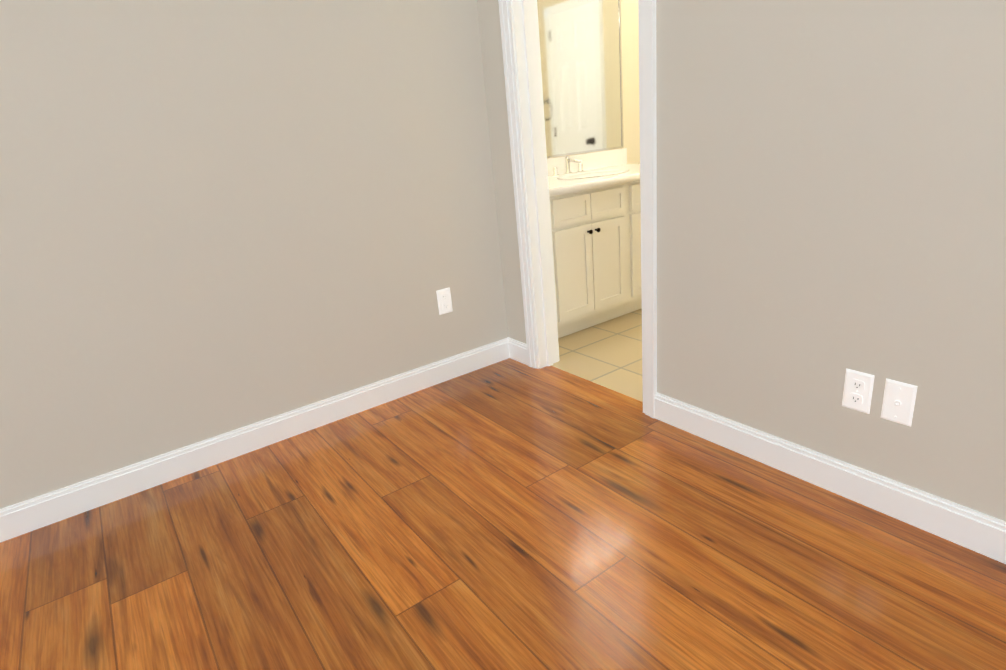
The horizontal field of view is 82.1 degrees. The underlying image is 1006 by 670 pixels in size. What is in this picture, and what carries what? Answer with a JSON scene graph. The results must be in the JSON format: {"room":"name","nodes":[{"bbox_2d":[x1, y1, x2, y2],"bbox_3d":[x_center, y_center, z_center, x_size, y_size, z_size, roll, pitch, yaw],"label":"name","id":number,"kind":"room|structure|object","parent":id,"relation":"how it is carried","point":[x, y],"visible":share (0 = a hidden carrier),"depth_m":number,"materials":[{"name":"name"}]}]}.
{"room":"empty bedroom","nodes":[
{"label":"empty bedroom","id":0,"kind":"room"},
{"bbox_2d":[0,358,1005,669],"bbox_3d":[2.799,0.300,1.782,12.190,0.060,5.440,-18,23,-32],"label":"floor","id":1,"kind":"structure","parent":0,"point":[508,514],"depth_m":1.57,"materials":[{"name":"laminate"}]},
{"bbox_2d":[0,0,1005,521],"bbox_3d":[0.028,-0.354,-0.215,5.960,3.000,5.900,-18,23,-32],"label":"wall","id":2,"kind":"structure","parent":0,"point":[220,216],"depth_m":1.85,"materials":[{"name":"paint"}]},
{"bbox_2d":[436,287,452,314],"bbox_3d":[-0.267,-0.155,2.663,0.072,0.116,0.007,-18,23,-32],"label":"electrical outlet","id":3,"kind":"object","parent":2,"relation":"attached to","point":[444,301],"visible":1,"depth_m":2.66,"materials":[{"name":"plastic"}]},
{"bbox_2d":[0,337,1005,563],"bbox_3d":[0.294,1.054,0.088,5.720,0.105,5.200,-18,23,-32],"label":"baseboard","id":4,"kind":"structure","parent":2,"relation":"attached to","point":[971,529],"depth_m":1.98,"materials":[{"name":"paint"}]},
{"bbox_2d":[498,0,656,417],"bbox_3d":[0.321,-0.777,2.220,0.158,2.117,0.774,-18,23,-32],"label":"trim","id":5,"kind":"structure","parent":2,"relation":"attached to","point":[519,27],"depth_m":2.39,"materials":[{"name":"paint"}]},
{"bbox_2d":[842,368,874,413],"bbox_3d":[0.973,0.155,1.588,0.007,0.116,0.072,-18,23,-32],"label":"electrical outlet","id":6,"kind":"object","parent":2,"relation":"attached to","point":[858,390],"visible":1,"depth_m":1.58,"materials":[{"name":"plastic"}]},
{"bbox_2d":[881,378,917,426],"bbox_3d":[1.031,0.177,1.510,0.008,0.116,0.072,-18,23,-32],"label":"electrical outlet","id":7,"kind":"object","parent":2,"relation":"attached to","point":[899,398],"visible":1,"depth_m":1.51,"materials":[{"name":"plastic"}]},
{"bbox_2d":[547,0,639,163],"bbox_3d":[1.294,-1.527,2.743,2.400,3.000,2.290,-18,23,-32],"label":"wall","id":8,"kind":"structure","parent":0,"point":[630,66],"depth_m":3.67,"materials":[{"name":"paint"}]},
{"bbox_2d":[537,0,622,157],"bbox_3d":[0.286,-1.542,3.283,1.114,1.014,0.008,-18,23,-32],"label":"bathroom mirror","id":9,"kind":"object","parent":8,"relation":"attached to","point":[581,55],"visible":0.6,"depth_m":3.42,"materials":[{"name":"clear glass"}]},
{"bbox_2d":[551,309,642,401],"bbox_3d":[1.400,-0.080,3.231,2.440,0.060,2.290,-18,23,-32],"label":"floor","id":10,"kind":"structure","parent":0,"point":[607,354],"depth_m":2.89,"materials":[{"name":"beige tile"}]},
{"bbox_2d":[547,148,641,337],"bbox_3d":[0.539,-0.573,3.378,1.160,0.917,0.582,-18,23,-32],"label":"bathroom vanity","id":11,"kind":"object","parent":10,"relation":"on","point":[595,205],"visible":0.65,"depth_m":3.09,"materials":[{"name":"paint"}]}
]}

